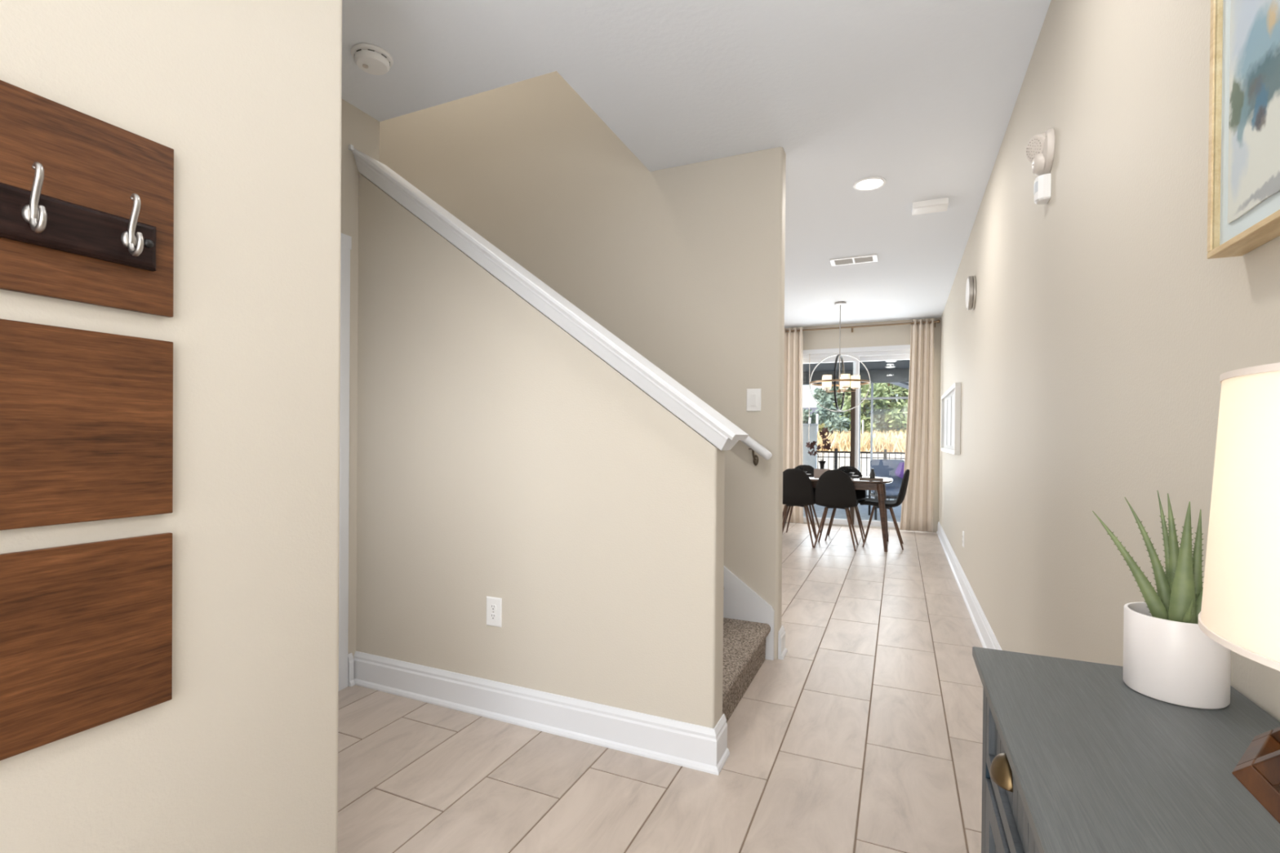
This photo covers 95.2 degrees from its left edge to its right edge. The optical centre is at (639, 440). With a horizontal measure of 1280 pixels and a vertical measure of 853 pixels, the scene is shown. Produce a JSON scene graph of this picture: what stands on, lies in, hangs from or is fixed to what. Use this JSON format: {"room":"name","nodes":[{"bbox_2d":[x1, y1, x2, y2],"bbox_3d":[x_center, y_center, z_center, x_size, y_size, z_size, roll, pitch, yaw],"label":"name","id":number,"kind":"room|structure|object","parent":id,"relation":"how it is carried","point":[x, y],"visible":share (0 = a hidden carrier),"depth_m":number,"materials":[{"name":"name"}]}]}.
{"room":"entrance hallway","nodes":[
{"label":"entrance hallway","id":0,"kind":"room"},
{"bbox_2d":[0,0,342,852],"bbox_3d":[-2.711,-0.164,1.104,3.346,2.840,2.222,1,0,24],"label":"wall","id":1,"kind":"structure","parent":0,"point":[242,757],"depth_m":1.19,"materials":[{"name":"beige paint"}]},
{"bbox_2d":[0,532,172,760],"bbox_3d":[-0.962,0.328,0.909,0.018,0.312,0.404,1,0,24],"label":"board","id":2,"kind":"object","parent":1,"relation":"attached to","point":[86,628],"visible":1,"depth_m":0.97,"materials":[{"name":"brown wood"}]},
{"bbox_2d":[0,319,173,530],"bbox_3d":[-0.959,-0.024,0.907,0.018,0.318,0.404,1,0,24],"label":"board","id":3,"kind":"object","parent":1,"relation":"attached to","point":[86,416],"visible":1,"depth_m":0.97,"materials":[{"name":"brown wood"}]},
{"bbox_2d":[0,80,173,317],"bbox_3d":[-0.956,-0.385,0.905,0.018,0.312,0.404,1,0,24],"label":"board","id":4,"kind":"object","parent":1,"relation":"attached to","point":[87,161],"visible":0.86,"depth_m":0.97,"materials":[{"name":"brown wood"}]},
{"bbox_2d":[0,161,155,271],"bbox_3d":[-0.921,-0.363,0.889,0.059,0.117,0.336,1,0,24],"label":"coat rack","id":5,"kind":"object","parent":4,"relation":"attached to","point":[32,217],"visible":1,"depth_m":0.94,"materials":[{"name":"brown wood"}]},
{"bbox_2d":[341,98,379,657],"bbox_3d":[-2.547,-0.173,2.854,2.227,2.840,1.111,1,0,24],"label":"wall","id":6,"kind":"structure","parent":0,"point":[360,130],"depth_m":2.78,"materials":[{"name":"beige paint"}]},
{"bbox_2d":[338,233,351,690],"bbox_3d":[-1.536,0.101,2.372,0.017,2.115,0.832,1,0,24],"label":"door frame","id":7,"kind":"structure","parent":6,"relation":"in","point":[346,241],"depth_m":2.72,"materials":[{"name":"white paint"}]},
{"bbox_2d":[348,144,353,151],"bbox_3d":[-1.357,-1.375,2.743,0.016,0.022,0.016,1,0,24],"label":"trim","id":8,"kind":"structure","parent":6,"relation":"attached to","point":[350,146],"depth_m":2.74,"materials":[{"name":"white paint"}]},
{"bbox_2d":[347,653,355,686],"bbox_3d":[-1.367,1.083,2.767,0.026,0.148,0.024,1,0,24],"label":"baseboard","id":9,"kind":"structure","parent":6,"relation":"attached to","point":[351,682],"depth_m":2.76,"materials":[{"name":"white paint"}]},
{"bbox_2d":[355,173,724,728],"bbox_3d":[-0.516,-0.053,2.495,1.779,2.438,0.122,1,0,24],"label":"wall","id":10,"kind":"structure","parent":0,"point":[500,455],"depth_m":2.42,"materials":[{"name":"beige paint"}]},
{"bbox_2d":[486,595,502,627],"bbox_3d":[-0.619,0.723,2.470,0.078,0.122,0.009,1,0,24],"label":"wall outlet","id":11,"kind":"object","parent":10,"relation":"attached to","point":[494,605],"visible":1,"depth_m":2.47,"materials":[{"name":"white plastic"}]},
{"bbox_2d":[489,604,496,610],"bbox_3d":[-0.619,0.704,2.468,0.031,0.025,0.004,1,0,24],"label":"receptacle","id":12,"kind":"object","parent":11,"relation":"attached to","point":[492,606],"depth_m":2.47,"materials":[{"name":"white plastic"}]},
{"bbox_2d":[489,613,496,619],"bbox_3d":[-0.620,0.743,2.468,0.031,0.025,0.004,1,0,24],"label":"receptacle","id":13,"kind":"object","parent":11,"relation":"attached to","point":[492,615],"depth_m":2.47,"materials":[{"name":"white plastic"}]},
{"bbox_2d":[353,650,729,775],"bbox_3d":[-0.519,1.092,2.486,1.805,0.148,0.150,1,0,24],"label":"baseboard","id":14,"kind":"structure","parent":10,"relation":"attached to","point":[689,745],"depth_m":2.34,"materials":[{"name":"white paint"}]},
{"bbox_2d":[351,147,748,450],"bbox_3d":[-0.474,-0.674,2.475,1.856,1.401,0.202,1,0,24],"label":"trim","id":15,"kind":"structure","parent":10,"relation":"attached to","point":[722,433],"depth_m":2.33,"materials":[{"name":"white paint"}]},
{"bbox_2d":[379,71,786,659],"bbox_3d":[-1.055,-1.397,3.981,4.018,5.300,0.120,1,0,24],"label":"wall","id":16,"kind":"structure","parent":0,"point":[717,249],"depth_m":3.42,"materials":[{"name":"beige paint"}]},
{"bbox_2d":[746,388,760,411],"bbox_3d":[0.616,-0.221,3.169,0.078,0.122,0.014,1,0,24],"label":"light switch","id":17,"kind":"object","parent":16,"relation":"attached to","point":[753,395],"visible":1,"depth_m":3.17,"materials":[{"name":"white plastic"}]},
{"bbox_2d":[740,435,772,465],"bbox_3d":[-0.484,-0.849,3.614,2.613,1.942,0.091,1,0,24],"label":"handrail","id":18,"kind":"object","parent":16,"relation":"attached to","point":[755,446],"visible":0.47,"depth_m":3.09,"materials":[{"name":"white paint"}]},
{"bbox_2d":[777,625,787,659],"bbox_3d":[-0.324,1.087,3.683,2.444,0.148,0.134,1,0,24],"label":"baseboard","id":19,"kind":"structure","parent":16,"relation":"attached to","point":[782,651],"depth_m":3.15,"materials":[{"name":"white paint"}]},
{"bbox_2d":[337,522,982,852],"bbox_3d":[-0.445,1.217,4.116,5.076,0.120,9.560,1,0,24],"label":"floor","id":20,"kind":"structure","parent":0,"point":[866,736],"depth_m":2.15,"materials":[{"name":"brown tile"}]},
{"bbox_2d":[722,565,774,722],"bbox_3d":[-1.152,-0.292,3.403,3.665,2.895,1.017,1,0,24],"label":"staircase","id":21,"kind":"structure","parent":20,"relation":"on","point":[748,618],"depth_m":3.02,"materials":[{"name":"beige carpet"}]},
{"bbox_2d":[782,468,816,547],"bbox_3d":[1.768,0.734,6.622,0.440,0.860,0.509,1,0,22],"label":"dining chair","id":22,"kind":"object","parent":20,"relation":"on","point":[797,487],"visible":0.83,"depth_m":6.41,"materials":[{"name":"black plastic"}]},
{"bbox_2d":[782,464,822,540],"bbox_3d":[1.965,0.733,7.106,0.440,0.860,0.509,1,0,24],"label":"dining chair","id":23,"kind":"object","parent":20,"relation":"on","point":[810,469],"visible":0.19,"depth_m":7.17,"materials":[{"name":"black plastic"}]},
{"bbox_2d":[813,469,858,551],"bbox_3d":[2.167,0.738,6.445,0.440,0.860,0.509,1,0,24],"label":"dining chair","id":24,"kind":"object","parent":20,"relation":"on","point":[834,489],"visible":1,"depth_m":6.25,"materials":[{"name":"black plastic"}]},
{"bbox_2d":[824,466,866,542],"bbox_3d":[2.431,0.738,6.899,0.440,0.860,0.509,1,0,23],"label":"dining chair","id":25,"kind":"object","parent":20,"relation":"on","point":[860,494],"visible":0.26,"depth_m":6.95,"materials":[{"name":"black plastic"}]},
{"bbox_2d":[808,474,893,551],"bbox_3d":[2.083,0.793,6.768,1.540,0.743,0.900,1,0,24],"label":"dining table","id":26,"kind":"object","parent":20,"relation":"on","point":[878,486],"visible":0.41,"depth_m":6.20,"materials":[{"name":"brown wood"}]},
{"bbox_2d":[795,466,810,475],"bbox_3d":[1.950,0.365,7.100,0.254,0.105,0.254,1,0,24],"label":"place setting","id":27,"kind":"object","parent":26,"relation":"on","point":[799,467],"visible":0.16,"depth_m":7.09,"materials":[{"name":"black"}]},
{"bbox_2d":[805,427,833,477],"bbox_3d":[2.079,0.133,6.772,0.308,0.577,0.118,1,0,24],"label":"flower arrangement","id":28,"kind":"object","parent":26,"relation":"on","point":[818,473],"visible":0.94,"depth_m":6.74,"materials":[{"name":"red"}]},
{"bbox_2d":[842,467,858,476],"bbox_3d":[2.443,0.371,6.881,0.254,0.105,0.254,1,0,24],"label":"place setting","id":29,"kind":"object","parent":26,"relation":"on","point":[847,470],"visible":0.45,"depth_m":6.87,"materials":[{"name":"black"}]},
{"bbox_2d":[844,471,854,475],"bbox_3d":[2.443,0.395,6.881,0.160,0.040,0.160,1,0,24],"label":"bowl","id":30,"kind":"object","parent":29,"relation":"on","point":[848,473],"depth_m":6.82,"materials":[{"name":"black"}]},
{"bbox_2d":[858,477,883,480],"bbox_3d":[2.505,0.416,6.329,0.240,0.022,0.160,1,0,24],"label":"serving tray","id":31,"kind":"object","parent":26,"relation":"on","point":[860,478],"visible":0.98,"depth_m":6.27,"materials":[{"name":"brown"}]},
{"bbox_2d":[869,468,875,478],"bbox_3d":[2.514,0.360,6.324,0.056,0.117,0.056,1,0,24],"label":"bottle","id":32,"kind":"object","parent":31,"relation":"on","point":[872,475],"visible":0.85,"depth_m":6.31,"materials":[{"name":"black glass"}]},
{"bbox_2d":[859,469,909,550],"bbox_3d":[2.731,0.742,6.536,0.509,0.860,0.440,1,0,24],"label":"dining chair","id":33,"kind":"object","parent":20,"relation":"on","point":[889,504],"visible":0.94,"depth_m":6.38,"materials":[{"name":"black plastic"}]},
{"bbox_2d":[972,646,1279,852],"bbox_3d":[0.528,0.780,0.489,0.355,0.812,1.100,1,0,24],"label":"dresser","id":34,"kind":"object","parent":20,"relation":"on","point":[1076,759],"visible":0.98,"depth_m":0.71,"materials":[{"name":"blue paint"}]},
{"bbox_2d":[1092,490,1231,709],"bbox_3d":[0.793,0.226,0.879,0.118,0.297,0.139,0,0,-18],"label":"aloe","id":35,"kind":"object","parent":34,"relation":"on","point":[1167,657],"visible":0.87,"depth_m":0.85,"materials":[{"name":"white ceramic"}]},
{"bbox_2d":[1122,601,1231,709],"bbox_3d":[0.795,0.315,0.870,0.118,0.118,0.118,1,0,24],"label":"pot","id":36,"kind":"object","parent":34,"relation":"on","point":[1167,657],"depth_m":0.83,"materials":[{"name":"white ceramic"}]},
{"bbox_2d":[1198,362,1279,823],"bbox_3d":[0.502,0.165,0.330,0.271,0.420,0.271,1,0,24],"label":"table lamp","id":37,"kind":"object","parent":34,"relation":"on","point":[1240,611],"visible":1,"depth_m":0.37,"materials":[{"name":"fabric"}]},
{"bbox_2d":[341,0,1051,328],"bbox_3d":[-0.421,-1.733,4.098,5.076,0.300,9.560,1,0,24],"label":"ceiling","id":38,"kind":"structure","parent":0,"point":[919,96],"depth_m":2.60,"materials":[{"name":"white paint"}]},
{"bbox_2d":[351,43,393,75],"bbox_3d":[-1.098,-1.552,2.397,0.160,0.051,0.160,1,0,24],"label":"smoke detector","id":39,"kind":"object","parent":38,"relation":"attached to","point":[371,59],"visible":1,"depth_m":2.36,"materials":[{"name":"white plastic"}]},
{"bbox_2d":[809,301,870,411],"bbox_3d":[2.282,-0.953,6.676,0.658,1.244,0.658,1,0,24],"label":"chandelier","id":40,"kind":"object","parent":38,"relation":"hanging from","point":[844,380],"visible":1,"depth_m":6.59,"materials":[{"name":"grey metal"}]},
{"bbox_2d":[829,253,877,266],"bbox_3d":[1.854,-1.564,5.071,0.380,0.010,0.190,1,0,24],"label":"ceiling vent","id":41,"kind":"object","parent":38,"relation":"in","point":[869,258],"visible":1,"depth_m":5.06,"materials":[{"name":"white plastic"}]},
{"bbox_2d":[853,177,885,191],"bbox_3d":[1.396,-1.560,3.556,0.186,0.008,0.186,1,0,24],"label":"recessed light","id":42,"kind":"object","parent":38,"relation":"in","point":[868,184],"visible":1,"depth_m":3.55,"materials":[{"name":"white plastic"}]},
{"bbox_2d":[911,197,948,215],"bbox_3d":[1.920,-1.544,3.874,0.210,0.036,0.185,1,0,24],"label":"sensor box","id":43,"kind":"object","parent":38,"relation":"attached to","point":[938,205],"visible":1,"depth_m":3.82,"materials":[{"name":"white plastic"}]},
{"bbox_2d":[913,204,946,215],"bbox_3d":[1.915,-1.526,3.863,0.190,0.002,0.131,1,0,24],"label":"grille","id":44,"kind":"object","parent":43,"relation":"attached to","point":[918,209],"depth_m":3.84,"materials":[{"name":"white plastic"}]},
{"bbox_2d":[802,423,818,468],"bbox_3d":[2.787,0.417,11.262,1.220,1.490,0.190,1,0,24],"label":"wall","id":45,"kind":"structure","parent":0,"point":[809,430],"depth_m":11.01,"materials":[{"name":"white paint"}]},
{"bbox_2d":[802,360,910,385],"bbox_3d":[3.696,-1.254,9.298,4.400,0.410,2.999,1,0,24],"label":"ceiling","id":46,"kind":"structure","parent":0,"point":[878,373],"depth_m":10.44,"materials":[{"name":"grey paint"}]},
{"bbox_2d":[789,503,927,532],"bbox_3d":[3.675,1.271,9.312,4.400,0.180,3.000,1,0,24],"label":"floor","id":47,"kind":"structure","parent":0,"point":[840,513],"depth_m":9.48,"materials":[{"name":"tile"}]},
{"bbox_2d":[857,382,861,505],"bbox_3d":[3.986,0.061,10.725,0.124,2.229,0.124,1,0,24],"label":"post","id":48,"kind":"object","parent":47,"relation":"on","point":[860,388],"visible":0.2,"depth_m":10.66,"materials":[{"name":"white paint"}]},
{"bbox_2d":[861,396,908,399],"bbox_3d":[4.994,0.073,10.278,2.095,2.225,0.050,1,0,24],"label":"rail","id":49,"kind":"object","parent":47,"relation":"on","point":[888,397],"visible":0.18,"depth_m":10.50,"materials":[{"name":"white metal"}]},
{"bbox_2d":[868,458,904,519],"bbox_3d":[3.860,0.740,8.994,0.580,0.890,0.668,1,0,12],"label":"patio chair","id":50,"kind":"object","parent":47,"relation":"on","point":[882,468],"visible":0.34,"depth_m":9.18,"materials":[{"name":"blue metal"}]},
{"bbox_2d":[871,487,900,496],"bbox_3d":[3.850,0.783,8.949,0.500,0.098,0.520,1,0,12],"label":"seat cushion","id":51,"kind":"object","parent":50,"relation":"on","point":[890,491],"depth_m":8.73,"materials":[{"name":"blue fabric"}]},
{"bbox_2d":[870,458,904,488],"bbox_3d":[3.910,0.530,9.225,0.500,0.471,0.194,1,0,12],"label":"cushion","id":52,"kind":"object","parent":50,"relation":"on","point":[882,468],"depth_m":9.20,"materials":[{"name":"blue fabric"}]},
{"bbox_2d":[894,462,904,478],"bbox_3d":[4.056,0.466,8.956,0.288,0.275,0.128,1,0,24],"label":"throw pillow","id":53,"kind":"object","parent":50,"relation":"on","point":[899,472],"visible":0.47,"depth_m":8.94,"materials":[{"name":"purple fabric"}]},
{"bbox_2d":[786,317,941,532],"bbox_3d":[1.531,-0.172,8.542,5.076,2.840,0.140,1,0,24],"label":"wall","id":54,"kind":"structure","parent":0,"point":[895,335],"depth_m":7.69,"materials":[{"name":"beige paint"}]},
{"bbox_2d":[790,343,934,532],"bbox_3d":[2.913,-0.044,7.906,1.880,2.417,0.144,1,0,24],"label":"door","id":55,"kind":"structure","parent":54,"relation":"in","point":[890,353],"depth_m":7.89,"materials":[{"name":"white paint"}]},
{"bbox_2d":[786,320,940,332],"bbox_3d":[2.861,-1.496,7.806,2.042,0.077,0.120,1,0,24],"label":"curtain rod","id":56,"kind":"object","parent":54,"relation":"attached to","point":[937,321],"visible":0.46,"depth_m":7.71,"materials":[{"name":"brown metal"}]},
{"bbox_2d":[782,327,803,523],"bbox_3d":[2.102,-0.212,8.101,0.342,2.697,0.066,1,0,24],"label":"curtain","id":57,"kind":"object","parent":56,"relation":"hanging from","point":[793,437],"visible":0.64,"depth_m":8.09,"materials":[{"name":"beige fabric"}]},
{"bbox_2d":[899,318,934,532],"bbox_3d":[3.541,-0.196,7.463,0.384,2.697,0.066,1,0,24],"label":"curtain","id":58,"kind":"object","parent":56,"relation":"hanging from","point":[917,507],"visible":0.98,"depth_m":7.45,"materials":[{"name":"beige fabric"}]},
{"bbox_2d":[938,0,1279,721],"bbox_3d":[1.942,-0.137,3.055,0.120,2.840,9.800,1,0,24],"label":"wall","id":59,"kind":"structure","parent":0,"point":[1095,344],"depth_m":1.55,"materials":[{"name":"beige paint"}]},
{"bbox_2d":[941,382,960,454],"bbox_3d":[3.053,-0.190,5.767,0.044,0.612,1.740,1,0,24],"label":"framed picture","id":60,"kind":"object","parent":59,"relation":"attached to","point":[951,399],"visible":1,"depth_m":5.52,"materials":[{"name":"white"}]},
{"bbox_2d":[944,400,947,444],"bbox_3d":[3.252,-0.191,6.215,0.004,0.472,0.320,1,0,24],"label":"print","id":61,"kind":"object","parent":60,"relation":"attached to","point":[946,401],"depth_m":6.19},
{"bbox_2d":[947,396,951,445],"bbox_3d":[3.050,-0.190,5.758,0.004,0.472,0.320,1,0,24],"label":"print","id":62,"kind":"object","parent":60,"relation":"attached to","point":[949,397],"depth_m":5.71},
{"bbox_2d":[951,394,954,445],"bbox_3d":[2.847,-0.189,5.301,0.004,0.472,0.320,1,0,24],"label":"print","id":63,"kind":"object","parent":60,"relation":"attached to","point":[953,426],"depth_m":5.35},
{"bbox_2d":[962,530,964,547],"bbox_3d":[2.555,0.779,4.623,0.009,0.122,0.078,1,0,24],"label":"wall outlet","id":64,"kind":"object","parent":59,"relation":"attached to","point":[962,531],"visible":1,"depth_m":4.61,"materials":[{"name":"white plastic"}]},
{"bbox_2d":[936,521,1002,650],"bbox_3d":[2.345,1.106,4.175,0.026,0.148,7.150,1,0,24],"label":"baseboard","id":65,"kind":"structure","parent":59,"relation":"attached to","point":[988,639],"depth_m":4.03,"materials":[{"name":"white paint"}]},
{"bbox_2d":[965,275,976,310],"bbox_3d":[2.332,-1.042,4.127,0.050,0.236,0.236,1,0,24],"label":"door chime","id":66,"kind":"object","parent":59,"relation":"attached to","point":[971,288],"visible":1,"depth_m":4.05,"materials":[{"name":"silver metal"}]},
{"bbox_2d":[1026,128,1054,175],"bbox_3d":[1.417,-1.011,2.071,0.079,0.147,0.153,1,0,24],"label":"fire alarm","id":67,"kind":"object","parent":59,"relation":"attached to","point":[1040,149],"visible":1,"depth_m":2.04,"materials":[{"name":"beige plastic"}]},
{"bbox_2d":[1026,136,1044,160],"bbox_3d":[1.395,-1.032,2.065,0.016,0.078,0.083,0,0,-5],"label":"grille","id":68,"kind":"object","parent":67,"relation":"attached to","point":[1035,147],"depth_m":2.05,"materials":[{"name":"beige plastic"}]},
{"bbox_2d":[1033,173,1051,204],"bbox_3d":[1.426,-0.891,2.076,0.043,0.086,0.064,1,0,24],"label":"sensor","id":69,"kind":"object","parent":59,"relation":"attached to","point":[1042,188],"visible":1,"depth_m":2.05,"materials":[{"name":"white plastic"}]},
{"bbox_2d":[1207,0,1279,258],"bbox_3d":[0.755,-0.722,0.564,0.041,0.882,0.726,1,0,24],"label":"framed art","id":70,"kind":"object","parent":59,"relation":"attached to","point":[1243,206],"visible":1,"depth_m":0.83,"materials":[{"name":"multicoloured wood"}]},
{"label":"outside","id":71,"kind":"structure","parent":0,"visible":0},
{"bbox_2d":[817,452,905,506],"bbox_3d":[11.932,0.685,39.286,60.000,1.200,58.500,1,0,24],"label":"ground","id":72,"kind":"structure","parent":71,"point":[842,455],"depth_m":18.98,"materials":[{"name":"white concrete"}]},
{"bbox_2d":[802,407,822,424],"bbox_3d":[7.754,-0.929,39.198,8.200,2.500,7.040,1,0,24],"label":"house","id":73,"kind":"structure","parent":72,"relation":"on","point":[814,409],"depth_m":37.40,"materials":[{"name":"white paint"}]},
{"bbox_2d":[816,413,818,434],"bbox_3d":[7.454,-0.361,24.588,0.110,1.528,0.105,1,0,24],"label":"pole","id":74,"kind":"object","parent":72,"relation":"on","point":[817,415],"visible":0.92,"depth_m":24.55,"materials":[{"name":"white paint"}]},
{"bbox_2d":[802,386,850,424],"bbox_3d":[9.031,-1.476,27.294,2.442,4.003,3.480,0,0,-11],"label":"tree","id":75,"kind":"object","parent":72,"relation":"on","point":[825,399],"visible":0.34,"depth_m":27.22,"materials":[{"name":"green plant"}]},
{"bbox_2d":[818,422,844,435],"bbox_3d":[8.314,-0.190,26.163,2.118,1.304,2.131,1,0,24],"label":"shrub","id":76,"kind":"object","parent":72,"relation":"on","point":[820,426],"visible":0.06,"depth_m":25.76,"materials":[{"name":"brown plant"}]},
{"bbox_2d":[817,448,905,500],"bbox_3d":[4.670,0.812,13.027,8.000,1.270,0.060,1,0,24],"label":"fence","id":77,"kind":"object","parent":72,"relation":"on","point":[835,452],"visible":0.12,"depth_m":13.01,"materials":[{"name":"black metal"}]},
{"bbox_2d":[817,428,906,452],"bbox_3d":[7.837,-0.028,22.661,14.585,0.850,4.054,1,0,24],"label":"grass","id":78,"kind":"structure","parent":72,"relation":"on","point":[892,442],"depth_m":21.03,"materials":[{"name":"yellow plant"}]},
{"bbox_2d":[862,420,863,434],"bbox_3d":[9.098,-0.212,23.860,0.066,1.266,0.063,1,0,24],"label":"pole","id":79,"kind":"object","parent":72,"relation":"on","point":[862,420],"visible":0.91,"depth_m":23.84,"materials":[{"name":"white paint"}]},
{"bbox_2d":[821,389,906,435],"bbox_3d":[10.076,-0.889,26.014,4.020,2.866,2.987,1,0,8],"label":"tree","id":80,"kind":"object","parent":72,"relation":"on","point":[877,416],"visible":0.35,"depth_m":25.23,"materials":[{"name":"green plant"}]},
{"bbox_2d":[828,382,908,435],"bbox_3d":[10.535,-2.211,25.839,3.776,5.513,4.485,0,0,-25],"label":"tree","id":81,"kind":"object","parent":72,"relation":"on","point":[891,415],"visible":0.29,"depth_m":24.61,"materials":[{"name":"green plant"}]},
{"bbox_2d":[870,382,908,497],"bbox_3d":[5.219,-0.099,11.399,1.369,2.720,0.072,1,0,24],"label":"post","id":82,"kind":"object","parent":72,"relation":"on","point":[904,384],"visible":0.17,"depth_m":11.65,"materials":[{"name":"white paint"}]},
{"bbox_2d":[888,420,906,435],"bbox_3d":[11.640,-0.292,24.785,2.491,1.603,2.484,1,0,24],"label":"shrub","id":83,"kind":"object","parent":72,"relation":"on","point":[893,428],"visible":0.06,"depth_m":24.50,"materials":[{"name":"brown plant"}]},
{"bbox_2d":[892,387,906,409],"bbox_3d":[13.846,-1.974,26.367,4.574,5.086,4.282,0,0,-13],"label":"tree","id":84,"kind":"object","parent":72,"relation":"on","point":[895,395],"visible":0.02,"depth_m":26.80,"materials":[{"name":"green plant"}]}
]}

